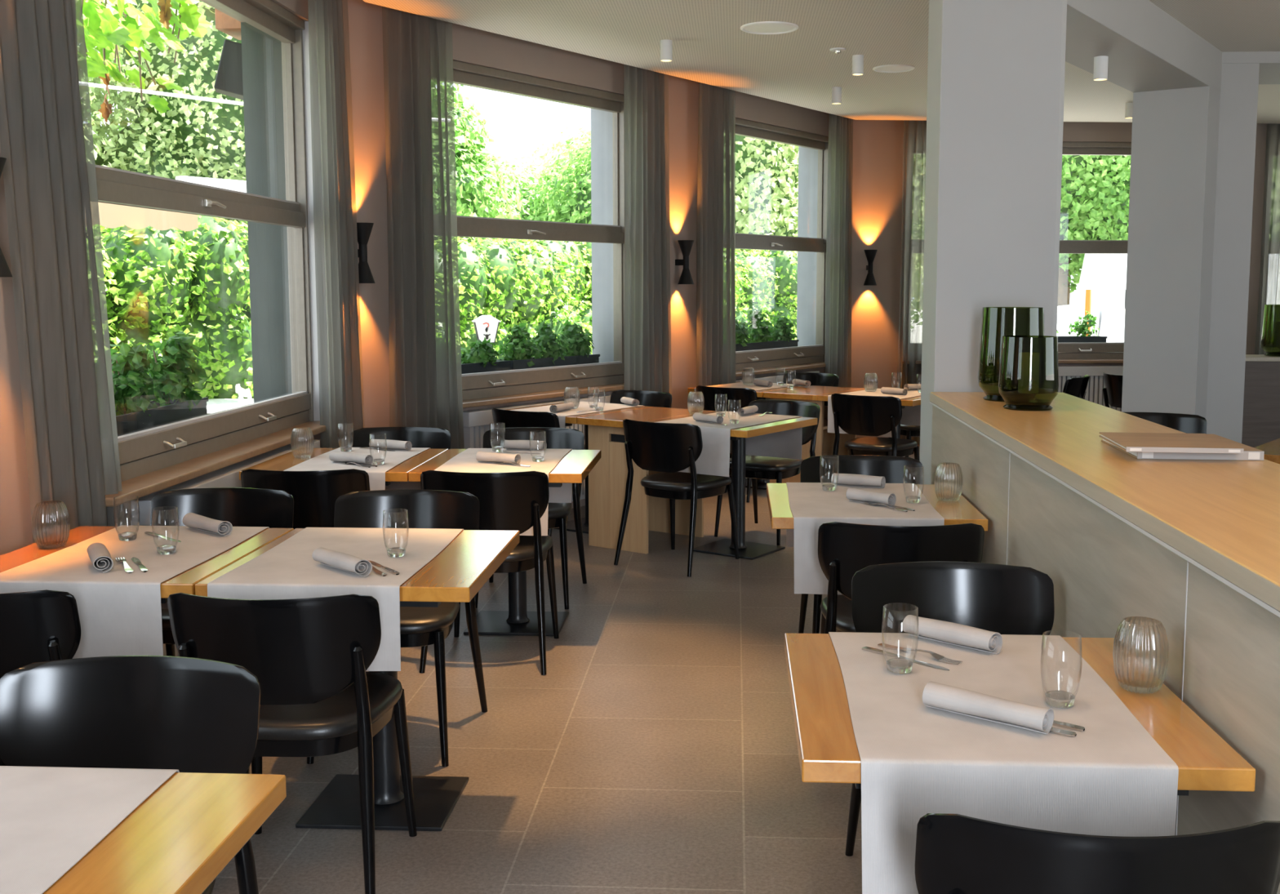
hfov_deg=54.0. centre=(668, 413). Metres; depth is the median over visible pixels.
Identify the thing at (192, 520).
napkin
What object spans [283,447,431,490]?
table runner
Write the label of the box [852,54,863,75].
light
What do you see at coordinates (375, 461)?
water glass
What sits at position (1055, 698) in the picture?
water glass
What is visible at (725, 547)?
dining table
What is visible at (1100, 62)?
light
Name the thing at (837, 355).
curtain
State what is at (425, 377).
curtain
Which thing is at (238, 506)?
dining chair
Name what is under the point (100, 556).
napkin
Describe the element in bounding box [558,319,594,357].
potted shrub
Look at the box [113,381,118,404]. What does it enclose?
potted shrub
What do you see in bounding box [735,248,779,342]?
bush
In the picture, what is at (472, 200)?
hedge
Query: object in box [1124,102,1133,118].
light
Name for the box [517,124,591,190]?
hedge
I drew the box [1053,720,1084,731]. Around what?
knife
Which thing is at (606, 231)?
window
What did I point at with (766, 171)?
hedge
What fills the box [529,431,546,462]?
water glass
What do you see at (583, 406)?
table runner
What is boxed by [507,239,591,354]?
bush
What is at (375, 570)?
fork
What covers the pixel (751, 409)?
napkin
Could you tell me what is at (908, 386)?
napkin
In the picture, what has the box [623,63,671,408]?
curtain
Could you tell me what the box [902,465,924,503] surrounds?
water glass
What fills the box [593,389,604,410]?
water glass
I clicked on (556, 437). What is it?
dining chair
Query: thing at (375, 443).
napkin
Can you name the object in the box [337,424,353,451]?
water glass
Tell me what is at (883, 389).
napkin
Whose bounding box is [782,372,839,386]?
dining chair
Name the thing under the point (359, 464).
fork
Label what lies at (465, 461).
table runner
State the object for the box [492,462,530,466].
fork
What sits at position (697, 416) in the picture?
napkin
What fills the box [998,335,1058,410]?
glass vase
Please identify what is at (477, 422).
radiator
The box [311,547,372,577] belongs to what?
napkin
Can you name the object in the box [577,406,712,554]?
panel table
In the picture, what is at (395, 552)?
water glass
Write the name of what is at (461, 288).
bush
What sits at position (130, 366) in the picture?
potted shrub
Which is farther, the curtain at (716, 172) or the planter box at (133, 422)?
the curtain at (716, 172)
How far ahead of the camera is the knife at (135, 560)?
3.34 m
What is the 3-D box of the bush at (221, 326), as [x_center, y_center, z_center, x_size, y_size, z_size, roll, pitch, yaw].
[-3.562,-0.499,10.189,1.436,2.392,2.269,4,7,32]
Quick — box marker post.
[1084,289,1091,336]
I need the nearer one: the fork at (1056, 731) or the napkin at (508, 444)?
the fork at (1056, 731)
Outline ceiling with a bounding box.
[363,0,1279,123]
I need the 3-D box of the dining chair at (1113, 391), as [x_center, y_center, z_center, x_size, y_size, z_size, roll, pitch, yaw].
[3.769,0.075,10.063,0.540,0.790,0.500,-1,6,-12]
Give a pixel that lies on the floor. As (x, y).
(655, 751)
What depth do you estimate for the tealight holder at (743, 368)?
9.34 m
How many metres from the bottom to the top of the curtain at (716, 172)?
3.030 m
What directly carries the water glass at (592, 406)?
on the table runner at (583, 406)
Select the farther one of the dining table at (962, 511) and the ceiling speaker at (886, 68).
the ceiling speaker at (886, 68)
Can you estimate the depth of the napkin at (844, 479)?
4.63 m
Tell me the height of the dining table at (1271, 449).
0.750 m
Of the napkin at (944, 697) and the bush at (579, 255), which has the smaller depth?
the napkin at (944, 697)
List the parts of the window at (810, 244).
pull handle, sill, sash, sash, pull handle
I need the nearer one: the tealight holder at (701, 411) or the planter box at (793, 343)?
the tealight holder at (701, 411)
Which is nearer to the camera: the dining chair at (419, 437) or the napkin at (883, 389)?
the dining chair at (419, 437)
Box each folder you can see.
[1098,431,1244,453]
[1101,434,1264,460]
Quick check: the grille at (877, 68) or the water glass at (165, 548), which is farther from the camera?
the grille at (877, 68)
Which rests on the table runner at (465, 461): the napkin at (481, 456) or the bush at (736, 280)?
the napkin at (481, 456)
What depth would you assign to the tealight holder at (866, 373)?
8.76 m
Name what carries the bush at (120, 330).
on the ground
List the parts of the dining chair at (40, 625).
leg, backrest, leg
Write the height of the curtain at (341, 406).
3.030 m
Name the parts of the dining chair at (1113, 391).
leg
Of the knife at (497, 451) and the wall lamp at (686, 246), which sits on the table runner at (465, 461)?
the knife at (497, 451)
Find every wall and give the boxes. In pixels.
[0,0,320,555]
[347,0,829,508]
[851,119,1266,446]
[1241,354,1279,447]
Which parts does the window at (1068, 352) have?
sill, pull handle, sash, frame, sash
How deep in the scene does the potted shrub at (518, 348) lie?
8.26 m
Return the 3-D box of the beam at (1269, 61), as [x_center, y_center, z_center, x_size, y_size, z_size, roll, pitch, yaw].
[5.352,-2.288,8.203,3.800,0.110,0.868,0,6,3]
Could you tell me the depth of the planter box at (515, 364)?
8.49 m
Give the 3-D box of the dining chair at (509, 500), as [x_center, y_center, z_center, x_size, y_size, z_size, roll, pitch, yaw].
[-0.707,0.591,5.064,0.500,0.790,0.540,0,6,3]
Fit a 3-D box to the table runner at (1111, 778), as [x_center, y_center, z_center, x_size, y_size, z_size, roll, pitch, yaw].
[0.572,0.642,2.346,0.499,0.266,0.762,0,6,3]
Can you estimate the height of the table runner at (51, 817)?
0.251 m
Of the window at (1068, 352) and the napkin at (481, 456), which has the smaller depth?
the napkin at (481, 456)
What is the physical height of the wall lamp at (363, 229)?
0.320 m
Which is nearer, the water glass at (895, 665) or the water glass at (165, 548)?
the water glass at (895, 665)
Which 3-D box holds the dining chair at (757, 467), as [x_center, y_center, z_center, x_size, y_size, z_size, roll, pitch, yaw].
[0.601,0.336,7.533,0.500,0.790,0.540,4,7,35]
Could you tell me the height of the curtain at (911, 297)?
3.030 m
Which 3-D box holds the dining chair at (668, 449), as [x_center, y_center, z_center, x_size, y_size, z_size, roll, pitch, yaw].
[0.054,0.416,6.764,0.500,0.790,0.540,4,7,35]
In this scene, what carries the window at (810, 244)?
in the wall at (473, 46)
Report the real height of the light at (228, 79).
0.436 m
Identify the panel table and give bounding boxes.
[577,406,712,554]
[763,385,863,483]
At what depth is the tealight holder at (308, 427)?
5.45 m
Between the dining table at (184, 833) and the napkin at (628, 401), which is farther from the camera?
the napkin at (628, 401)
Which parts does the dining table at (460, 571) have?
plate, support frame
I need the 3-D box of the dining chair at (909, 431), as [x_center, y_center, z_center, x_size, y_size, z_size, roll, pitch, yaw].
[1.971,0.130,9.531,0.540,0.790,0.500,-1,6,-7]
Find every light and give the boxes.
[213,39,243,100]
[660,39,672,62]
[831,86,841,104]
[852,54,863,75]
[1093,55,1108,80]
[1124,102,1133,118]
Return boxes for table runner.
[0,525,269,658]
[0,765,179,893]
[207,527,463,671]
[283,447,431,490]
[434,448,572,535]
[508,401,641,433]
[655,411,802,476]
[693,381,795,409]
[786,482,944,594]
[827,388,920,437]
[828,631,1178,893]
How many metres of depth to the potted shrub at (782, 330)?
11.06 m
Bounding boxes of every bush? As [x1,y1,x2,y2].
[100,214,253,414]
[100,225,207,400]
[457,236,579,359]
[458,253,480,353]
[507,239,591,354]
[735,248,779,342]
[735,274,745,309]
[754,249,797,339]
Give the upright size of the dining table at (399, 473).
0.750 m
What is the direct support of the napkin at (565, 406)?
on the table runner at (583, 406)
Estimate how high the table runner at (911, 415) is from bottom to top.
0.251 m
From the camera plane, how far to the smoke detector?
7.75 m
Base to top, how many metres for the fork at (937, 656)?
0.012 m
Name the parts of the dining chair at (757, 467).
leg, leg, seat frame, seat, leg, backrest, leg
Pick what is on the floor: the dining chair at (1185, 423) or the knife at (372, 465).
the dining chair at (1185, 423)
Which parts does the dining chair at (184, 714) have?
backrest, seat, leg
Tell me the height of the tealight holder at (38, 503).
0.129 m
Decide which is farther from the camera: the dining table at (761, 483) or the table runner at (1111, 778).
the dining table at (761, 483)
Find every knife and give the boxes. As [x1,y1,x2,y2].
[131,556,147,572]
[144,531,181,542]
[359,447,395,451]
[362,463,377,466]
[368,560,399,574]
[496,451,541,453]
[704,422,727,425]
[862,646,949,670]
[879,504,915,511]
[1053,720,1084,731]
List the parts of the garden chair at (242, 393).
leg, backrest, leg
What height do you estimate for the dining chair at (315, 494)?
0.790 m
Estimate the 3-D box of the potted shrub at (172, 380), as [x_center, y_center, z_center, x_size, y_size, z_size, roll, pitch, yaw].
[-2.112,-0.171,5.303,0.320,0.351,0.276,0,6,3]
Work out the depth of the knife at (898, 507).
4.17 m
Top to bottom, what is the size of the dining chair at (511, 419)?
0.790 m
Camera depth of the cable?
11.01 m
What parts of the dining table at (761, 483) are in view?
plate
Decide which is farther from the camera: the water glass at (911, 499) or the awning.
the awning
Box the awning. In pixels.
[97,175,246,231]
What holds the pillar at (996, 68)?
on the floor
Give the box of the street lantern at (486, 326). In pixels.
[471,315,500,342]
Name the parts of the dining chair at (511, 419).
backrest, leg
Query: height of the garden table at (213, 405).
0.751 m
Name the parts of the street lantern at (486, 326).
pane, frame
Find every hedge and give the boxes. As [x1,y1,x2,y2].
[86,46,122,240]
[88,0,247,236]
[88,42,129,142]
[453,83,529,243]
[480,151,570,242]
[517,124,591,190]
[527,129,591,244]
[735,134,798,252]
[1057,155,1130,306]
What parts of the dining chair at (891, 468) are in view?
leg, leg, backrest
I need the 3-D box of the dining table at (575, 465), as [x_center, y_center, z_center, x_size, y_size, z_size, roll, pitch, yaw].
[-0.676,0.574,5.406,0.698,0.750,0.730,0,6,3]
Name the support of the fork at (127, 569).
on the table runner at (120, 611)
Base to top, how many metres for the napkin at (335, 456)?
0.046 m
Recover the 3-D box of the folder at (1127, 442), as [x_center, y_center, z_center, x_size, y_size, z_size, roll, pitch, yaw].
[1.325,0.077,3.333,0.285,0.013,0.325,1,6,7]
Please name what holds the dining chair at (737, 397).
on the floor
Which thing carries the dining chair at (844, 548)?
on the floor
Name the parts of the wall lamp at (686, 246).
lamp shade, lamp shade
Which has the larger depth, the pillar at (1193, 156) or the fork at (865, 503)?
the pillar at (1193, 156)
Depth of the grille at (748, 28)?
7.11 m
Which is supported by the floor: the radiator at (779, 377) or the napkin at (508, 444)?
the radiator at (779, 377)
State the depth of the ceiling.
7.40 m
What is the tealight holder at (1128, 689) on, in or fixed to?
on the dining table at (828, 749)
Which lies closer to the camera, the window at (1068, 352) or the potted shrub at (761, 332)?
the potted shrub at (761, 332)
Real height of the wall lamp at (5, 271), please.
0.320 m
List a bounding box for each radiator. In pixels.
[130,440,319,656]
[462,394,610,501]
[735,370,819,455]
[1057,365,1123,411]
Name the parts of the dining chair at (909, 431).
leg, seat, seat frame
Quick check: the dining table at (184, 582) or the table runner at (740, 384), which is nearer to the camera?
the dining table at (184, 582)
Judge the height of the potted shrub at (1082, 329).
0.289 m
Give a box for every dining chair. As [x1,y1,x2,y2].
[0,590,80,765]
[0,655,260,893]
[150,487,293,656]
[167,592,417,893]
[240,468,369,528]
[306,488,487,766]
[350,426,450,449]
[419,470,559,675]
[475,426,586,609]
[491,408,588,536]
[577,390,671,499]
[613,418,738,577]
[696,385,757,502]
[714,399,820,545]
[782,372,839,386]
[798,454,923,633]
[817,521,984,633]
[831,393,919,460]
[844,561,1054,856]
[900,424,919,457]
[914,813,1279,893]
[1062,374,1089,399]
[1102,372,1122,408]
[1124,412,1206,433]
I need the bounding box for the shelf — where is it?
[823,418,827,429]
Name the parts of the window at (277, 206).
pull handle, sash, sash, sill, pull handle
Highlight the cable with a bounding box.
[88,82,243,105]
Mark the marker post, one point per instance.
(1088, 292)
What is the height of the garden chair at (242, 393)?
0.955 m
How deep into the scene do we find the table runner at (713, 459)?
6.93 m
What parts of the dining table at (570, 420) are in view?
support frame, plate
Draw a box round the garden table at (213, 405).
[206,398,253,413]
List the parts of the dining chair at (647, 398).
leg, backrest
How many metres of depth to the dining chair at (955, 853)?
1.66 m
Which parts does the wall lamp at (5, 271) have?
lamp shade, lamp shade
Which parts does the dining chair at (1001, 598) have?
leg, backrest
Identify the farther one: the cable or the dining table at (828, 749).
the cable
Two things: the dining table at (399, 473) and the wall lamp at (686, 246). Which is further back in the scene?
the wall lamp at (686, 246)
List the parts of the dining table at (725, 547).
plate, support frame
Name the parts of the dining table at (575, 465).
plate, support frame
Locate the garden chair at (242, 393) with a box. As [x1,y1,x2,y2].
[235,383,253,405]
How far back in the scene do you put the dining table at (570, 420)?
7.70 m
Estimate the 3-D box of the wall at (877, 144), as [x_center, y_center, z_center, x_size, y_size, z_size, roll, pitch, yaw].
[4.862,-1.283,11.855,6.720,3.120,0.350,0,6,-4]
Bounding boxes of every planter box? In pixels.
[115,396,208,436]
[461,360,511,373]
[496,354,599,369]
[735,339,798,351]
[1057,336,1106,342]
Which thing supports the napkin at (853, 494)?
on the table runner at (811, 506)
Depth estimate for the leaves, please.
5.86 m
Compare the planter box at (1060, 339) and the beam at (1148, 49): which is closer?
the beam at (1148, 49)
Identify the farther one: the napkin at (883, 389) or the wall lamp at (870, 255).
the wall lamp at (870, 255)
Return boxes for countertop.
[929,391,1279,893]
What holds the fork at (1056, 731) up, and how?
on the table runner at (1111, 778)
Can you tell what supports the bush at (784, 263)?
on the ground
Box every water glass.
[113,496,139,541]
[151,506,179,554]
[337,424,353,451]
[368,433,386,464]
[382,509,408,557]
[489,422,505,451]
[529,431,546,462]
[587,386,599,408]
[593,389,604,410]
[714,393,727,416]
[727,407,741,423]
[775,368,785,385]
[786,374,795,387]
[819,460,839,490]
[881,604,919,674]
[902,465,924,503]
[1040,631,1082,707]
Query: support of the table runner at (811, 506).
on the dining table at (962, 511)
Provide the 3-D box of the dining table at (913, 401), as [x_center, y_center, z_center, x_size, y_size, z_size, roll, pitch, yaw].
[1.497,0.239,8.650,0.698,0.750,0.710,4,7,35]
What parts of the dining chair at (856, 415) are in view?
leg, backrest, seat frame, seat, leg, leg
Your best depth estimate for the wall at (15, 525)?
3.68 m
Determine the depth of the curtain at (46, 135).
3.84 m
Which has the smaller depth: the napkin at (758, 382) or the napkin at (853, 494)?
the napkin at (853, 494)
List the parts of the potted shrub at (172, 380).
stem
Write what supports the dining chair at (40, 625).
on the floor
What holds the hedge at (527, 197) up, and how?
on the ground
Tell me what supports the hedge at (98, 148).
on the ground
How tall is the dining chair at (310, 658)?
0.790 m
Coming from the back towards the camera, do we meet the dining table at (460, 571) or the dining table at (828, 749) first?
the dining table at (460, 571)
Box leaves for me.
[81,0,212,122]
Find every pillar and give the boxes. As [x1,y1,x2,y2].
[920,0,1066,484]
[1121,62,1259,443]
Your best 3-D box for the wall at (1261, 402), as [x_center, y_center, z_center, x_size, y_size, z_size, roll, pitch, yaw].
[5.176,0.091,8.894,2.940,0.995,0.340,0,6,3]
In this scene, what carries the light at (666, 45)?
attached to the ceiling
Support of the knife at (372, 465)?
on the table runner at (321, 462)
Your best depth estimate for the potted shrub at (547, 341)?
8.48 m
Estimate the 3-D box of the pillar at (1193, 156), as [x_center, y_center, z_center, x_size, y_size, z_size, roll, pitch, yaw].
[3.318,-0.775,8.082,0.784,2.885,0.634,0,6,3]
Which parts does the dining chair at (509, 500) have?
leg, leg, backrest, seat frame, seat, leg, leg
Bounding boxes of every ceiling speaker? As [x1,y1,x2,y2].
[740,21,798,34]
[872,64,915,72]
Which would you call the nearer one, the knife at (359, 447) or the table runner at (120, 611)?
the table runner at (120, 611)
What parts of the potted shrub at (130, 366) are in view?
stem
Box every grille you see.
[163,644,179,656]
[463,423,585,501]
[743,23,795,32]
[875,66,911,71]
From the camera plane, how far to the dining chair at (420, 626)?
4.31 m
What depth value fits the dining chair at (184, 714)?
2.38 m
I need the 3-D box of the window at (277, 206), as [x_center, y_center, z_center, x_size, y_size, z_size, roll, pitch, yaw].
[-1.998,-0.816,5.232,0.490,2.070,2.430,0,6,3]
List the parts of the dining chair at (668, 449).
leg, backrest, leg, seat, seat frame, leg, leg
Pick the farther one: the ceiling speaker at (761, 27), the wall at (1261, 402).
the wall at (1261, 402)
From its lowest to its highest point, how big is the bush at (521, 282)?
2.322 m
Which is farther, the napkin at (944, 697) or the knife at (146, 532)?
the knife at (146, 532)
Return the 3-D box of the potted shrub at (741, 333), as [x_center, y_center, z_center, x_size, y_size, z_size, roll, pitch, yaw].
[0.543,-0.676,10.509,0.300,0.339,0.275,-3,7,-28]
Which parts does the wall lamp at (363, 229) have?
lamp shade, lamp shade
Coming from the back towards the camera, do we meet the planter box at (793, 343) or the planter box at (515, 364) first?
the planter box at (793, 343)
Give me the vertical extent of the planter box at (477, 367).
0.139 m
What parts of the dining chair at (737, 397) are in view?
leg, backrest, leg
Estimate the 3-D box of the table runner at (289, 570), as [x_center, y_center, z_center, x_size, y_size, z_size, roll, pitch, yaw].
[-0.891,0.497,3.511,0.496,0.216,0.762,0,6,3]
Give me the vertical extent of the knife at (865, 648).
0.005 m
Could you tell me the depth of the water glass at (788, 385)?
9.08 m
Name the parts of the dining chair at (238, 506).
seat, seat frame, leg, backrest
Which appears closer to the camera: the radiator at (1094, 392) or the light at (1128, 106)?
the light at (1128, 106)
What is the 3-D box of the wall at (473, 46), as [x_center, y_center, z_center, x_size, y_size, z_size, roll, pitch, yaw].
[0.030,-1.044,9.540,0.350,3.120,6.950,4,7,35]
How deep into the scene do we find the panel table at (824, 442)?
8.80 m
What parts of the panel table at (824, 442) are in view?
panel leg, panel leg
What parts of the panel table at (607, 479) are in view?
panel leg, panel leg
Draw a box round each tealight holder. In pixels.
[31,500,70,549]
[290,426,314,457]
[564,386,579,408]
[687,391,704,412]
[742,368,754,385]
[863,373,877,391]
[934,462,963,502]
[1112,616,1168,693]
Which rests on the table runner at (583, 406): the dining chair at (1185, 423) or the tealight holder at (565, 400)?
the tealight holder at (565, 400)
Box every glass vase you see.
[977,306,1044,401]
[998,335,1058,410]
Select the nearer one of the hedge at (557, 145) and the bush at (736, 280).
the bush at (736, 280)
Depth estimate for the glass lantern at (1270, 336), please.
8.83 m
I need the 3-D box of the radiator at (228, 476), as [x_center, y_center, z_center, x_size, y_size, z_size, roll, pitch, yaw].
[-1.795,0.587,5.296,0.097,0.745,1.730,0,6,3]
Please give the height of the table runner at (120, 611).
0.266 m
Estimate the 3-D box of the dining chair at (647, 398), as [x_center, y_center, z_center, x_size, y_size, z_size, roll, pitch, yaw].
[-0.282,0.264,8.237,0.500,0.790,0.540,4,7,35]
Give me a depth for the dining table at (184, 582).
3.51 m
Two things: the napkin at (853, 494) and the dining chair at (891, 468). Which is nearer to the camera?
the napkin at (853, 494)
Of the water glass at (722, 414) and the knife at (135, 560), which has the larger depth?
the water glass at (722, 414)
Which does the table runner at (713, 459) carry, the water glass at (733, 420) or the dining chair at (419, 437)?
the water glass at (733, 420)
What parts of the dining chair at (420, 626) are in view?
leg, backrest, seat frame, seat, leg, leg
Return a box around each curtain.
[0,0,124,543]
[307,0,364,448]
[382,5,464,448]
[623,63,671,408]
[696,82,735,386]
[824,113,853,387]
[896,120,926,444]
[1254,123,1279,354]
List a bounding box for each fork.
[115,556,133,573]
[339,462,370,467]
[372,565,386,576]
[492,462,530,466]
[862,502,907,511]
[877,643,962,663]
[1049,727,1076,737]
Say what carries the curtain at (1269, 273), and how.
hanging from the ceiling
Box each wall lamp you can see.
[0,156,12,276]
[356,222,375,283]
[675,240,693,284]
[863,249,877,284]
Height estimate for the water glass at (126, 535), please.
0.126 m
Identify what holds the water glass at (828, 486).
on the table runner at (811, 506)
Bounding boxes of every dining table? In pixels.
[0,525,293,603]
[42,772,286,893]
[195,528,519,831]
[239,447,448,485]
[408,448,601,635]
[506,401,653,533]
[644,410,817,559]
[688,381,803,489]
[766,483,988,531]
[784,633,1255,795]
[817,387,920,438]
[1253,438,1279,463]
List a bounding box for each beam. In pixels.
[1065,0,1222,92]
[1222,51,1279,84]
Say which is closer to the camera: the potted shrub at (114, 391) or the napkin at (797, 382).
the potted shrub at (114, 391)
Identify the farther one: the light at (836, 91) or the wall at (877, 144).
the wall at (877, 144)
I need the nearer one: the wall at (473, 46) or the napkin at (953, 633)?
the napkin at (953, 633)
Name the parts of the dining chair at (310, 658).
leg, leg, backrest, seat frame, seat, leg, leg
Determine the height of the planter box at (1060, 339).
0.139 m
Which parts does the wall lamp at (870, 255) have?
lamp shade, lamp shade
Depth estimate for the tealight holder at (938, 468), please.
4.36 m
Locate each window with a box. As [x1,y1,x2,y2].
[95,0,325,506]
[453,60,625,408]
[735,117,828,377]
[902,141,1131,364]
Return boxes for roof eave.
[214,8,241,39]
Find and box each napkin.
[87,542,113,573]
[182,512,232,536]
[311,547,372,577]
[328,451,373,464]
[368,439,412,450]
[475,450,520,464]
[503,440,546,450]
[549,402,574,412]
[620,396,639,406]
[693,412,723,423]
[737,404,758,415]
[753,379,773,386]
[791,378,810,386]
[831,472,885,488]
[845,487,896,506]
[880,386,907,395]
[902,614,1002,653]
[903,383,920,390]
[922,680,1053,733]
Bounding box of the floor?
[212,446,919,893]
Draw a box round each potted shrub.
[110,338,163,416]
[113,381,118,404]
[145,331,207,410]
[460,337,499,367]
[497,322,541,366]
[529,319,568,364]
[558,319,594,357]
[735,318,753,346]
[742,306,774,342]
[768,315,797,342]
[1066,311,1099,336]
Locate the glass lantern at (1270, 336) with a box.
[1261,304,1279,355]
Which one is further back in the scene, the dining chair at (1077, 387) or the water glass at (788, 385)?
the dining chair at (1077, 387)
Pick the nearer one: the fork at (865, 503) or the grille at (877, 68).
the fork at (865, 503)
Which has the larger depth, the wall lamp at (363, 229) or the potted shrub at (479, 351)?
the potted shrub at (479, 351)
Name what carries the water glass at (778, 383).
on the table runner at (740, 384)
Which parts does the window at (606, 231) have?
pull handle, sash, sash, sill, pull handle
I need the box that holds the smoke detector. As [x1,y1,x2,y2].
[829,47,845,53]
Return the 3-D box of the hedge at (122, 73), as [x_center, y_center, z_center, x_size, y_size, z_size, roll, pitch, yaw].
[-13.412,-6.396,21.148,9.218,11.634,8.449,-1,6,-13]
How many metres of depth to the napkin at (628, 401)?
7.73 m
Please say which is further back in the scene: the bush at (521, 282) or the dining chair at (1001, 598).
the bush at (521, 282)
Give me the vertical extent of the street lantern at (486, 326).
1.370 m
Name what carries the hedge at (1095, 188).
on the ground
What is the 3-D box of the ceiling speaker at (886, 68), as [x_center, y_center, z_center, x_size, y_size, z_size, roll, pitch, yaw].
[1.514,-2.324,8.453,0.280,0.011,0.280,0,6,3]
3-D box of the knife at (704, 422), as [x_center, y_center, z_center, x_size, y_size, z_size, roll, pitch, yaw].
[0.247,0.053,6.739,0.018,0.005,0.206,-4,7,-35]
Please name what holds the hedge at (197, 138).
on the ground
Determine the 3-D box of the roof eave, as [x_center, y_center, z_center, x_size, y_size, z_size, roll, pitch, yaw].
[-2.243,-2.254,6.894,0.430,0.330,0.360,0,6,3]
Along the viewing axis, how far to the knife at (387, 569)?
3.29 m
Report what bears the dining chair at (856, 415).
on the floor
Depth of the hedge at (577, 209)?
29.82 m
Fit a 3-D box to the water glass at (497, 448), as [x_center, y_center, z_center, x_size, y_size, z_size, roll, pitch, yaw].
[-0.770,0.106,5.633,0.071,0.126,0.071,0,6,3]
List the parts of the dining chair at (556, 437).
leg, leg, backrest, seat frame, seat, leg, leg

